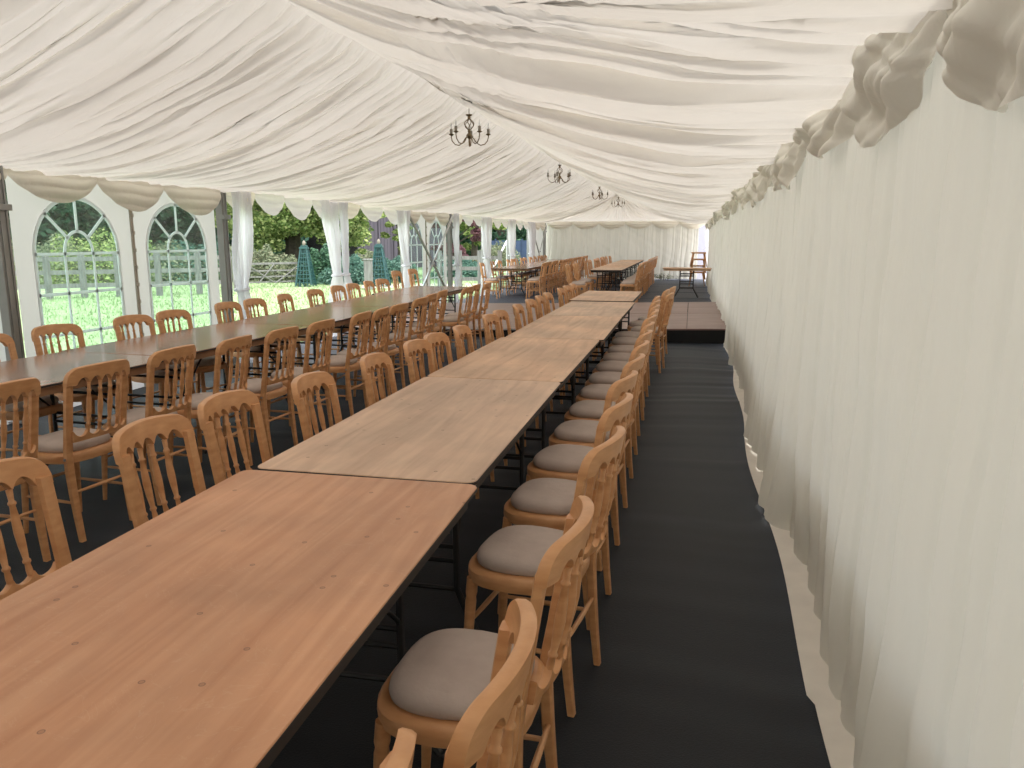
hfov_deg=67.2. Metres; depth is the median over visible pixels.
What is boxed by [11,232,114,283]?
shrub
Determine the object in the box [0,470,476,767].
trestle table
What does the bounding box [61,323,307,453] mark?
trestle table
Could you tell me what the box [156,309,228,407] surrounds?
banquet chair
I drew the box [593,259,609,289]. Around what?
banquet chair
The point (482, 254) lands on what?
post
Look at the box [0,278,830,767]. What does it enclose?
floor
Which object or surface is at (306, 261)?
climbing plant
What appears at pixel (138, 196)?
swag valance
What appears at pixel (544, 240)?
post
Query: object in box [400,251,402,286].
post
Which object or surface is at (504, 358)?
trestle table
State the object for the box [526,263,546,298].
banquet chair
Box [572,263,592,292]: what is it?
banquet chair
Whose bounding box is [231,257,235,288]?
gate post
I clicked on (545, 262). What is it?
banquet chair
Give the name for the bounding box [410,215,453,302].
brace
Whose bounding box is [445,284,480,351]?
banquet chair
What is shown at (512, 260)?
banquet chair
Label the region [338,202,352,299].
curtain
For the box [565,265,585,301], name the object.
banquet chair
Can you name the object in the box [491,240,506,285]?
handrail
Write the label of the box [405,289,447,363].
banquet chair
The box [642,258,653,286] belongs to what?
banquet chair
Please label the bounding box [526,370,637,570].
banquet chair
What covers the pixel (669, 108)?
ceiling
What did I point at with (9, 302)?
post
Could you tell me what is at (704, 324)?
stage platform
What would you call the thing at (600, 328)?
trestle table
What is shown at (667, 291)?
banquet chair
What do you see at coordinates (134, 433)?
banquet chair
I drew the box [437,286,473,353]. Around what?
banquet chair
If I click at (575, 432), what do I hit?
banquet chair
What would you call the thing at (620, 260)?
trestle table
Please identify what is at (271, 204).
swag valance
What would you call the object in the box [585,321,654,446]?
banquet chair
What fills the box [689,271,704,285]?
stool
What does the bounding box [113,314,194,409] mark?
banquet chair
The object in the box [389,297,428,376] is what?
banquet chair
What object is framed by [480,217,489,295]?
curtain
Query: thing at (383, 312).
banquet chair
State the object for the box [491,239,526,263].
fence
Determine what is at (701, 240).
wall
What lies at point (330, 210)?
curtain
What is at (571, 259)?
banquet chair
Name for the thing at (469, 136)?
chandelier
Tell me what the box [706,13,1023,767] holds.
wall
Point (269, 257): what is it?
shrub
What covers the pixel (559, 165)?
chandelier
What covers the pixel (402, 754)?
banquet chair
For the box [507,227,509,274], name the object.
post
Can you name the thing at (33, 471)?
banquet chair
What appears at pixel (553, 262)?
banquet chair
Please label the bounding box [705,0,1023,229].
swag valance
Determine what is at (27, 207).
wall
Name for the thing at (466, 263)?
shrub
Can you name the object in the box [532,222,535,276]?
curtain
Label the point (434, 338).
banquet chair
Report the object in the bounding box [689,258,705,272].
stool
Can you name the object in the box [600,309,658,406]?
banquet chair
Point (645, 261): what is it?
banquet chair
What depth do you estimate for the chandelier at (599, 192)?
20.21 m
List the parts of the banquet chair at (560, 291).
crest rail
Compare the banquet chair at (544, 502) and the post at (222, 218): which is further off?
the post at (222, 218)
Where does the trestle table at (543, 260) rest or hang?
on the floor at (700, 667)
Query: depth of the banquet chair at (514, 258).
23.32 m
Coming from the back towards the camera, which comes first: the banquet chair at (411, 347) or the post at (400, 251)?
the post at (400, 251)
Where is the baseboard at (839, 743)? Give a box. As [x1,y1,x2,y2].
[706,285,854,767]
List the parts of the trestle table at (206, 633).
batten frame, leg frame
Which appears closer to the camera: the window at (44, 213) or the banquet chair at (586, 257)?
the window at (44, 213)
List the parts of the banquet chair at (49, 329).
leg, crest rail, seat frame, leg, leg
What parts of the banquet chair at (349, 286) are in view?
leg, crest rail, leg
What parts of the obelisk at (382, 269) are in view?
corner leg, corner leg, corner leg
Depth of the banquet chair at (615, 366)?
6.23 m
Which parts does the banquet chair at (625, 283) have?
seat frame, leg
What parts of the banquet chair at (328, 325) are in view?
leg, seat frame, leg, rail, crest rail, leg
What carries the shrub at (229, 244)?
on the lawn at (61, 313)
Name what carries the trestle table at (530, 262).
on the floor at (700, 667)
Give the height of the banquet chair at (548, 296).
0.903 m
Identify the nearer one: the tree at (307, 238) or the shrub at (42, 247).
the shrub at (42, 247)
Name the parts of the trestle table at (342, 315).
leg frame, batten frame, leg frame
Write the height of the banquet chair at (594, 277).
0.903 m
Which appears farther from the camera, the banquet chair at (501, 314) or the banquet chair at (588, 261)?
the banquet chair at (588, 261)
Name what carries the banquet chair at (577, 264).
on the floor at (700, 667)
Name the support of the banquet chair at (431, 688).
on the floor at (700, 667)
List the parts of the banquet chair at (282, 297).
leg, crest rail, leg, seat frame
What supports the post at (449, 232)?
on the floor at (700, 667)
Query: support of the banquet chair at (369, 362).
on the floor at (700, 667)
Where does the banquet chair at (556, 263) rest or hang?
on the floor at (700, 667)
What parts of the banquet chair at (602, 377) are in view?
leg, crest rail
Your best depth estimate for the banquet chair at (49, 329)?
5.45 m
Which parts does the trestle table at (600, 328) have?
leg frame, leg frame, batten frame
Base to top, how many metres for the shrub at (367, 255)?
1.290 m
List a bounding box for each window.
[32,198,127,350]
[146,203,212,327]
[409,222,423,284]
[429,221,444,285]
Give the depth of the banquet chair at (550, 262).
20.46 m
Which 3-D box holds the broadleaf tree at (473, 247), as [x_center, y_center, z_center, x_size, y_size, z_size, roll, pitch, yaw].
[-1.841,-9.637,40.829,4.265,7.036,4.490,4,11,19]
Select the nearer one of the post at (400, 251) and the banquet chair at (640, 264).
the post at (400, 251)
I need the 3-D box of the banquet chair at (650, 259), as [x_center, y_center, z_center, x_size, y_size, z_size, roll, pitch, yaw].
[3.832,-3.195,22.535,0.509,0.903,0.419,2,11,9]
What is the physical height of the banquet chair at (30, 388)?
0.903 m
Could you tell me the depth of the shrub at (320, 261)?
28.38 m
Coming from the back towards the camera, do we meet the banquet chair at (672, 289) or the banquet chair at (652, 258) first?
the banquet chair at (652, 258)
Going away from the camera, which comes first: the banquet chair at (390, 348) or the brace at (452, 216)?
the banquet chair at (390, 348)
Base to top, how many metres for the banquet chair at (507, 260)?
0.903 m
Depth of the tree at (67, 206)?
32.85 m
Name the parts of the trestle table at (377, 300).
leg frame, leg frame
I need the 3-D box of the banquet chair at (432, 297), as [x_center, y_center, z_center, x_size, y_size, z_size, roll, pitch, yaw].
[-1.098,-0.582,8.757,0.509,0.903,0.419,2,11,11]
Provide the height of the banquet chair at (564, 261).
0.903 m
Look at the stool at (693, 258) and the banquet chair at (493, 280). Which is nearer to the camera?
the banquet chair at (493, 280)
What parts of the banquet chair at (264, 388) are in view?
leg, leg, seat frame, leg, rail, crest rail, leg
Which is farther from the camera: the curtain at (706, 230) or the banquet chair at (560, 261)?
the curtain at (706, 230)
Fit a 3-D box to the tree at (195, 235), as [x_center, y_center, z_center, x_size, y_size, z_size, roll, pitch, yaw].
[-19.001,-9.809,36.588,10.287,11.032,10.290,6,12,29]
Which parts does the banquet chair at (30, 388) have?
seat frame, rail, crest rail, leg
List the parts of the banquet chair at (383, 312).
leg, leg, rail, crest rail, leg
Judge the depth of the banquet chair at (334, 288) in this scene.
10.07 m
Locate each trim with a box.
[128,210,145,386]
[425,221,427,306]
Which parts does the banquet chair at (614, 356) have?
leg, crest rail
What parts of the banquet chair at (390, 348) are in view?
leg, leg, seat frame, rail, crest rail, leg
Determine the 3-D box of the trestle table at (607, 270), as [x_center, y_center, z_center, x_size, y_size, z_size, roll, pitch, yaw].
[2.462,-2.555,19.565,0.773,0.748,1.783,2,11,13]
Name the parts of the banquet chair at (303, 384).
leg, crest rail, leg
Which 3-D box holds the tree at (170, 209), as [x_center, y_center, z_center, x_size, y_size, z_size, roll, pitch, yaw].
[-16.482,-10.233,37.509,10.792,11.857,9.887,3,11,16]
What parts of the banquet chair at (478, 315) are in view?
leg, crest rail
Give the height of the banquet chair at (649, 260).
0.903 m
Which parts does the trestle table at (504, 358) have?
leg frame, leg frame, batten frame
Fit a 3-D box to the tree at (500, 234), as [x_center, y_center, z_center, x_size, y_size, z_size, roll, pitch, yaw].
[-0.633,-13.923,53.597,10.432,12.677,9.075,6,12,30]
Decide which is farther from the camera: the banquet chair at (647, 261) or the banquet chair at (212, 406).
the banquet chair at (647, 261)
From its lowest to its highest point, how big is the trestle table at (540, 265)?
0.748 m
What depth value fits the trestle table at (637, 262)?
24.35 m
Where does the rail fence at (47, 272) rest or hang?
on the lawn at (61, 313)
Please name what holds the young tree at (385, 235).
on the lawn at (61, 313)
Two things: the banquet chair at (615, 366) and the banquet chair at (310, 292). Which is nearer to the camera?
the banquet chair at (615, 366)
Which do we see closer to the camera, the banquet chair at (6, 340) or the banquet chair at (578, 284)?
the banquet chair at (6, 340)
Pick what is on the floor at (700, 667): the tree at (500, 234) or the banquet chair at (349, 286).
the banquet chair at (349, 286)
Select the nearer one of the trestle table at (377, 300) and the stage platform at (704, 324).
the trestle table at (377, 300)
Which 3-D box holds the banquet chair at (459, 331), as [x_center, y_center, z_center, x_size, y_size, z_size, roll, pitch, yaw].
[-0.162,0.041,5.472,0.509,0.903,0.419,2,11,9]
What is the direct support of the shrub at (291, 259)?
on the lawn at (61, 313)
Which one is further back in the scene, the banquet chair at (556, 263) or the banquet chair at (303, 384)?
the banquet chair at (556, 263)
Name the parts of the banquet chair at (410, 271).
leg, crest rail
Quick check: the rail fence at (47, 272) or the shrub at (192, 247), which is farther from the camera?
the shrub at (192, 247)
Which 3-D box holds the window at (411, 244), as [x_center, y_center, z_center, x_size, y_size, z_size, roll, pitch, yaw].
[-1.972,-2.508,15.564,0.009,1.616,1.035,2,11,13]
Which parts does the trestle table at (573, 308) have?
leg frame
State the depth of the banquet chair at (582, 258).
26.34 m
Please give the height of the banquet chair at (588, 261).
0.903 m
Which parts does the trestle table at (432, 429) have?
leg frame, leg frame, batten frame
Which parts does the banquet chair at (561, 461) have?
seat frame, leg, leg, crest rail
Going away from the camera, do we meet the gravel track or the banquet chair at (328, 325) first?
the banquet chair at (328, 325)
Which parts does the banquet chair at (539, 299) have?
crest rail, leg, leg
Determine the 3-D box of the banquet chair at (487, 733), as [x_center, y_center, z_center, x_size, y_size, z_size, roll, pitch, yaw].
[-0.210,0.828,1.319,0.509,0.903,0.419,2,11,11]
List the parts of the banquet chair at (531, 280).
leg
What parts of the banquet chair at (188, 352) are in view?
leg, seat frame, leg, leg, crest rail, rail, leg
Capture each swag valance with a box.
[0,168,545,230]
[255,193,528,229]
[547,221,704,228]
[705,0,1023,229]
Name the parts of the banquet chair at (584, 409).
seat frame, leg, crest rail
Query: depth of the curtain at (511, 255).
22.92 m
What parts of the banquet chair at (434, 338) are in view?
crest rail, leg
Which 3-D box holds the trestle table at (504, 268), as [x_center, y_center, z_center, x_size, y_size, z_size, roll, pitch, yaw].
[0.114,-2.723,20.448,0.923,0.748,1.853,2,11,13]
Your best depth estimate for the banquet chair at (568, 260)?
23.34 m
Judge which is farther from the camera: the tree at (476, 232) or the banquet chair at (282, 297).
the tree at (476, 232)
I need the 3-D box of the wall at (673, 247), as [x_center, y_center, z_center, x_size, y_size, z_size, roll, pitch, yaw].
[3.991,-4.989,28.648,5.697,2.110,0.122,2,11,13]
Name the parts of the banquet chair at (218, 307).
leg, crest rail, leg, seat frame, leg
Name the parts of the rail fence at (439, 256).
post, post, rail, rail, rail, post, post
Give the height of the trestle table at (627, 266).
0.748 m
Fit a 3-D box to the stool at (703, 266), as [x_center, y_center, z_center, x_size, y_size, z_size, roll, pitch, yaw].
[5.941,-3.576,24.657,0.510,0.456,0.430,2,11,11]
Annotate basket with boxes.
[464,119,473,129]
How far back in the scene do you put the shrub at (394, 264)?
28.91 m
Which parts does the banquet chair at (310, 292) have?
leg, crest rail, seat frame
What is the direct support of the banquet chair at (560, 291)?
on the floor at (700, 667)
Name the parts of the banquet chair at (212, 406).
leg, crest rail, leg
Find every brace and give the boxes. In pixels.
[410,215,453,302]
[536,224,546,260]
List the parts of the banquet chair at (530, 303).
leg, crest rail, leg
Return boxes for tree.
[4,180,103,269]
[5,185,163,268]
[5,187,230,269]
[108,205,271,273]
[163,221,308,254]
[214,200,386,260]
[313,215,370,254]
[380,220,412,257]
[430,220,480,261]
[446,224,526,255]
[459,221,506,261]
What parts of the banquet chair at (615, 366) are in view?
leg, crest rail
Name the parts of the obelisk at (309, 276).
corner leg, corner leg, corner leg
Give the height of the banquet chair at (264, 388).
0.903 m
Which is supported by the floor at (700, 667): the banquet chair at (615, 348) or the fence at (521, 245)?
the banquet chair at (615, 348)
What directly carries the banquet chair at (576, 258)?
on the floor at (700, 667)
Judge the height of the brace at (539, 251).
1.977 m
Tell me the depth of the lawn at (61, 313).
19.16 m
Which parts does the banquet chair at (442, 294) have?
seat frame, leg, rail, leg, crest rail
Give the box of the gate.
[249,262,302,283]
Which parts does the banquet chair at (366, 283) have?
crest rail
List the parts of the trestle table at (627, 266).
leg frame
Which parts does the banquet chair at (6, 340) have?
crest rail, leg, seat frame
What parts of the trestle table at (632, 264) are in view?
leg frame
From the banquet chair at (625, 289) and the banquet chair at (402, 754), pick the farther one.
the banquet chair at (625, 289)
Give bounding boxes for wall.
[0,175,542,424]
[546,223,698,278]
[697,225,708,278]
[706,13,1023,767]
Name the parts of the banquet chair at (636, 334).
crest rail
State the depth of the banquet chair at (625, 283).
17.91 m
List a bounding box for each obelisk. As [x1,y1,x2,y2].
[295,240,316,286]
[372,239,390,286]
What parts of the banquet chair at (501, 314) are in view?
crest rail, leg, leg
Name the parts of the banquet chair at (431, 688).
leg, leg, seat frame, leg, rail, leg, crest rail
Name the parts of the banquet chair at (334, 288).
leg, crest rail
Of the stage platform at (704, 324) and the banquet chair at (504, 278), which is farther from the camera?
the banquet chair at (504, 278)
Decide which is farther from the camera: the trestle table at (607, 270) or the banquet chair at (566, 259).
the banquet chair at (566, 259)
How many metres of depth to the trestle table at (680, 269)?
19.73 m
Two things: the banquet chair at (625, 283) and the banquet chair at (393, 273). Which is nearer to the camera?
the banquet chair at (393, 273)
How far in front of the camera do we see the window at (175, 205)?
8.33 m
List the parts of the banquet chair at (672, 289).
leg, crest rail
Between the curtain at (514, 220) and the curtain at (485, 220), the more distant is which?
the curtain at (514, 220)
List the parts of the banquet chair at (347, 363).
seat frame, leg, rail, crest rail, leg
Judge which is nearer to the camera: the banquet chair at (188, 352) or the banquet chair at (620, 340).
the banquet chair at (188, 352)
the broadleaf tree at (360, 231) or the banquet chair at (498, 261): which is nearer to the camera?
the banquet chair at (498, 261)
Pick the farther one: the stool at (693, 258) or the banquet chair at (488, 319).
the stool at (693, 258)
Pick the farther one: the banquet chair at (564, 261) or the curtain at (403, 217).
the banquet chair at (564, 261)
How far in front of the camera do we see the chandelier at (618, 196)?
25.39 m
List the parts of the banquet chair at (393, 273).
crest rail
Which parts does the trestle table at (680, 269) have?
leg frame, leg frame, batten frame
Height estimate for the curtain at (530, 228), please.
2.030 m
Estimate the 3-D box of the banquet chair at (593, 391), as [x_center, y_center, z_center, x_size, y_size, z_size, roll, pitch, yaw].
[0.695,0.078,5.277,0.509,0.903,0.419,3,11,17]
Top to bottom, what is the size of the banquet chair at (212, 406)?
0.903 m
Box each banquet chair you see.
[0,333,62,451]
[0,377,50,561]
[0,457,71,599]
[21,359,131,542]
[31,324,115,458]
[101,344,195,505]
[112,414,205,527]
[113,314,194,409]
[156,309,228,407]
[168,334,252,479]
[197,389,270,484]
[214,302,276,390]
[222,326,298,457]
[243,298,302,376]
[267,319,334,426]
[276,293,326,366]
[291,371,342,440]
[306,289,354,350]
[310,311,371,415]
[330,285,374,352]
[333,307,389,399]
[346,283,379,348]
[353,303,408,396]
[360,353,396,405]
[363,281,399,340]
[373,495,593,767]
[375,279,410,336]
[379,727,416,767]
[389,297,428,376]
[391,271,418,316]
[391,293,436,359]
[403,339,493,498]
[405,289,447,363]
[408,269,439,320]
[423,332,507,478]
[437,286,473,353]
[443,598,536,767]
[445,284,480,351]
[453,325,525,453]
[455,282,491,346]
[464,426,625,717]
[479,262,499,297]
[482,314,538,427]
[490,261,509,295]
[493,310,552,410]
[497,260,515,293]
[497,393,632,629]
[506,259,523,290]
[510,259,528,289]
[512,304,564,403]
[514,258,530,287]
[520,258,536,287]
[525,299,570,389]
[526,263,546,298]
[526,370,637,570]
[528,262,547,296]
[532,261,551,294]
[535,295,580,381]
[536,261,555,293]
[540,260,558,292]
[543,292,585,374]
[546,260,562,290]
[548,259,565,287]
[549,353,644,527]
[550,259,567,287]
[553,258,569,287]
[556,258,572,286]
[557,288,595,360]
[562,257,577,284]
[563,285,600,354]
[564,340,649,493]
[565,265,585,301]
[566,264,586,299]
[569,283,604,348]
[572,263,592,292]
[573,255,587,280]
[573,256,583,276]
[575,263,593,290]
[576,330,652,467]
[583,261,600,289]
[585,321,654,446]
[587,260,604,289]
[592,315,656,419]
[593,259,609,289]
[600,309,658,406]
[604,305,659,398]
[609,300,660,390]
[612,296,660,339]
[620,265,641,301]
[623,264,642,301]
[624,263,644,298]
[627,289,669,364]
[628,261,646,295]
[631,292,673,372]
[633,261,648,293]
[635,260,649,291]
[638,286,675,356]
[640,259,651,290]
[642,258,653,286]
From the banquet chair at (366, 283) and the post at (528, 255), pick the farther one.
the post at (528, 255)
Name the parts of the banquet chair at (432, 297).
rail, crest rail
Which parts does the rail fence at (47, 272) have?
rail, rail, post, rail, rail, rail, post, rail, rail, rail, post, post, rail, rail, rail, post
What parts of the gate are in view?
rail, rail, rail, rail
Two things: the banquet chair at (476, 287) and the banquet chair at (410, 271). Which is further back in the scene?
the banquet chair at (410, 271)
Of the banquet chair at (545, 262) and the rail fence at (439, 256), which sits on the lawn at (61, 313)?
the rail fence at (439, 256)
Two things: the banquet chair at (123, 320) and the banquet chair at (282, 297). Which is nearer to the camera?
the banquet chair at (123, 320)
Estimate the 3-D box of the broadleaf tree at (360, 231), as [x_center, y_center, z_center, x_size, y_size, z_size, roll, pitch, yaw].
[-6.964,-7.366,31.370,2.663,6.094,2.132,8,14,38]
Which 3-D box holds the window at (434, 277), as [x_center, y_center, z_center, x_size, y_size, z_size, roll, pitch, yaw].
[-1.655,-2.765,16.919,0.009,1.616,1.035,2,11,13]
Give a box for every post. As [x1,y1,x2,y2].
[0,165,39,423]
[215,192,240,365]
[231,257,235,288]
[363,259,372,289]
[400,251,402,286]
[447,214,452,302]
[481,233,484,295]
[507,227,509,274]
[527,229,529,262]
[543,223,546,255]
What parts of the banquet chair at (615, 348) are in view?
leg, crest rail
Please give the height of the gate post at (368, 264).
0.995 m
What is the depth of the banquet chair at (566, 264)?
18.30 m
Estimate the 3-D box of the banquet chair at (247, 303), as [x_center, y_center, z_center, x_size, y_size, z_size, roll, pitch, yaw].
[-2.460,-0.426,7.931,0.509,0.903,0.419,2,11,13]
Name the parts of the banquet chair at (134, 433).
leg, crest rail, leg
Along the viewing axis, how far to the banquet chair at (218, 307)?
7.38 m
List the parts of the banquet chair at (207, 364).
leg, crest rail, leg, leg, seat frame, leg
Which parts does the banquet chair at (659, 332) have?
leg, leg, crest rail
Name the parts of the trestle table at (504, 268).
leg frame, batten frame, leg frame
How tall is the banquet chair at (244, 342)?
0.903 m
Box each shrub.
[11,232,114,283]
[15,227,155,283]
[87,238,218,282]
[151,237,231,281]
[217,244,266,282]
[249,243,286,281]
[262,254,297,282]
[305,243,330,282]
[316,253,376,284]
[354,250,379,282]
[379,255,419,282]
[430,260,477,279]
[472,240,520,266]
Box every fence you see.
[13,252,232,299]
[437,250,501,287]
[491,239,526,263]
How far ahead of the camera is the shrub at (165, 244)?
28.77 m
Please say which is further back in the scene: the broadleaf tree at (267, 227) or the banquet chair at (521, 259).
the broadleaf tree at (267, 227)
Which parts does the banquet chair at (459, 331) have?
leg, crest rail, leg, leg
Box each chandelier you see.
[449,114,490,146]
[547,164,570,183]
[591,186,608,199]
[611,196,624,206]
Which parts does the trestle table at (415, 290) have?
leg frame, leg frame, batten frame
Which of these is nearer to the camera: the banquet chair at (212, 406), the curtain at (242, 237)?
the banquet chair at (212, 406)
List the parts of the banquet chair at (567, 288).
crest rail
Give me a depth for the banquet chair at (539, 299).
8.28 m
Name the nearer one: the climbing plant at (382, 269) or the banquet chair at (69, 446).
the banquet chair at (69, 446)
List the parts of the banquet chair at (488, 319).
leg, crest rail, leg, leg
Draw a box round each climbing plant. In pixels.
[297,249,313,286]
[373,248,388,286]
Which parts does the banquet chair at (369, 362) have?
leg, crest rail, leg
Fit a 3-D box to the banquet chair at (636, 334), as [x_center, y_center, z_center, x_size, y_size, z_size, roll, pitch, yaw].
[1.343,-0.507,8.361,0.509,0.903,0.419,2,11,13]
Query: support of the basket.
on the chandelier at (469, 136)
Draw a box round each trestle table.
[0,352,172,472]
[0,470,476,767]
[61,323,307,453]
[226,306,384,393]
[257,377,560,629]
[315,294,431,367]
[372,286,465,346]
[427,337,598,457]
[491,266,539,296]
[506,315,621,397]
[510,264,548,291]
[523,262,559,287]
[536,260,567,272]
[546,301,634,363]
[569,291,641,340]
[590,267,626,290]
[600,265,631,289]
[607,263,636,289]
[613,261,639,286]
[620,260,643,281]
[663,267,711,297]
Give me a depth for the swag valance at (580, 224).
28.37 m
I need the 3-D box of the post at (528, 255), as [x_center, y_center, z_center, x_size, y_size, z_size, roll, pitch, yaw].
[0.556,-4.475,26.122,0.160,2.160,0.180,2,11,13]
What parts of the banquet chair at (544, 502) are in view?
leg, seat frame, leg, rail, leg, crest rail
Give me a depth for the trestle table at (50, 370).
4.72 m
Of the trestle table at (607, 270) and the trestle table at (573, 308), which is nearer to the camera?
the trestle table at (573, 308)
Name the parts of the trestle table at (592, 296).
leg frame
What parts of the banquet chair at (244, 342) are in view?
leg, leg, seat frame, leg, crest rail, rail, leg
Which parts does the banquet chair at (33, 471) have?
crest rail, rail, leg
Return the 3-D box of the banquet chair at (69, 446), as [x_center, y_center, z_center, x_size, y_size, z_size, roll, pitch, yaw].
[-2.258,0.318,4.012,0.509,0.903,0.419,4,11,18]
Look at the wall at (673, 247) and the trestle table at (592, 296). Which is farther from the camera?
the wall at (673, 247)
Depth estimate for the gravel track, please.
27.03 m
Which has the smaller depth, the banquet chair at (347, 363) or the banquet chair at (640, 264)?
the banquet chair at (347, 363)
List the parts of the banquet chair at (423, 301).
leg, rail, crest rail, leg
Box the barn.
[303,209,442,267]
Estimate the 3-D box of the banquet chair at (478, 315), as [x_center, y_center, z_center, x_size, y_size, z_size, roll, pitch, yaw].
[-0.537,-0.987,10.892,0.509,0.903,0.419,2,11,10]
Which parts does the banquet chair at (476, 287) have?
leg, crest rail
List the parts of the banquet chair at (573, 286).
crest rail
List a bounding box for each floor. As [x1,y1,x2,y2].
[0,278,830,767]
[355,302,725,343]
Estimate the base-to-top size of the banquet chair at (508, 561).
0.903 m
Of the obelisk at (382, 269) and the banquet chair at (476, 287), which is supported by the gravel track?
the obelisk at (382, 269)
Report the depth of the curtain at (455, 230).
17.69 m
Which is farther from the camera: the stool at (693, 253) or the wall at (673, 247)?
the wall at (673, 247)
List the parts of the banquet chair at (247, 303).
leg, crest rail, leg, seat frame, leg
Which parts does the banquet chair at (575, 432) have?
seat frame, leg, leg, crest rail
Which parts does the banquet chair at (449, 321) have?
seat frame, leg, rail, crest rail, leg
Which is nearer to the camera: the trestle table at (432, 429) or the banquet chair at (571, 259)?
the trestle table at (432, 429)
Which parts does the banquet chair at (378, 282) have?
crest rail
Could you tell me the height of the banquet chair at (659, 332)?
0.903 m
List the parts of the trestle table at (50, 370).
batten frame, leg frame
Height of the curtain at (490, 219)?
2.030 m
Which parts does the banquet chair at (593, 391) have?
seat frame, leg, leg, crest rail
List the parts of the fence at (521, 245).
fence panel, post, fence panel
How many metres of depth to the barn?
42.35 m
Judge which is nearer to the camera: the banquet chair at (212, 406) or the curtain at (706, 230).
the banquet chair at (212, 406)
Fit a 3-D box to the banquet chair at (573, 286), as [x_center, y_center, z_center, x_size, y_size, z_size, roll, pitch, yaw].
[1.026,-0.915,10.511,0.509,0.903,0.419,2,11,10]
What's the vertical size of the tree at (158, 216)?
11.718 m
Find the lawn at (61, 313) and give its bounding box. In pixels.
[16,262,523,357]
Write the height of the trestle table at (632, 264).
0.748 m
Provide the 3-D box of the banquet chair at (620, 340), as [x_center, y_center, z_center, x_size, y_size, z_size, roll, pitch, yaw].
[1.244,-0.409,7.845,0.509,0.903,0.419,3,11,17]
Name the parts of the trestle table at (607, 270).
leg frame, batten frame, leg frame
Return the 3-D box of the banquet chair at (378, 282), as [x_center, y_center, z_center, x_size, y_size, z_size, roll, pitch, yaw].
[-1.800,-1.145,11.724,0.509,0.903,0.419,4,11,18]
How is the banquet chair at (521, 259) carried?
on the floor at (700, 667)
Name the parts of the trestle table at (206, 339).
leg frame, batten frame, leg frame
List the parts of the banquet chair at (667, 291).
leg, leg, crest rail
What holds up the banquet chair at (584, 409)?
on the floor at (700, 667)
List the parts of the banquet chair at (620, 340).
leg, crest rail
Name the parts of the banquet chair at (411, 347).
leg, crest rail, leg, leg, leg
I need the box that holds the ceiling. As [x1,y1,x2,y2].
[0,0,952,223]
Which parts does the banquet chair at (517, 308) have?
crest rail, leg, leg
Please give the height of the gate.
0.800 m
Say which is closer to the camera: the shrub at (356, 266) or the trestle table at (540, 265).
the trestle table at (540, 265)
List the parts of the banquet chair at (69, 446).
leg, seat frame, leg, leg, crest rail, rail, leg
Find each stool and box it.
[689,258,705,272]
[689,265,705,279]
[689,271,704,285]
[690,252,706,266]
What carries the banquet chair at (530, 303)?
on the floor at (700, 667)
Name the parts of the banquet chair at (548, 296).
crest rail, leg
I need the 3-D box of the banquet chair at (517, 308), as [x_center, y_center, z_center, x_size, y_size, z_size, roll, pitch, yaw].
[0.252,-0.295,7.244,0.509,0.903,0.419,1,11,8]
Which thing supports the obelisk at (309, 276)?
on the lawn at (61, 313)
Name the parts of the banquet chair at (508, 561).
leg, leg, seat frame, leg, rail, leg, crest rail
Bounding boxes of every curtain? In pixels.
[231,191,252,358]
[320,200,343,336]
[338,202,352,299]
[397,210,410,288]
[452,213,460,302]
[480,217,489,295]
[487,218,492,293]
[507,219,513,284]
[512,219,516,286]
[528,222,533,275]
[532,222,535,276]
[704,223,708,280]
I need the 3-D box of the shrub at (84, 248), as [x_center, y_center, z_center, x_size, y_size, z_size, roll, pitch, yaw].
[-15.780,-4.776,28.685,4.993,2.111,5.498,-4,11,-19]
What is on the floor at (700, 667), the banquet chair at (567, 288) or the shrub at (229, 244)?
the banquet chair at (567, 288)
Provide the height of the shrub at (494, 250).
1.597 m
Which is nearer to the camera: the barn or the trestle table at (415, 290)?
the trestle table at (415, 290)
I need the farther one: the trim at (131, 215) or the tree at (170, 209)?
the tree at (170, 209)
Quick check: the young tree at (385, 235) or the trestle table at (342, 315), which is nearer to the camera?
the trestle table at (342, 315)
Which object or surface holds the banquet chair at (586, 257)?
on the floor at (700, 667)
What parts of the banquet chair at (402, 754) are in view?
leg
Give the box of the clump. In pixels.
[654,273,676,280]
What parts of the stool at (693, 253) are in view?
seat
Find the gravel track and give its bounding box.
[362,284,476,287]
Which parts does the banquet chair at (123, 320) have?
leg, crest rail, leg, seat frame, leg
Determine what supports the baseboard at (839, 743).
attached to the wall at (871, 307)

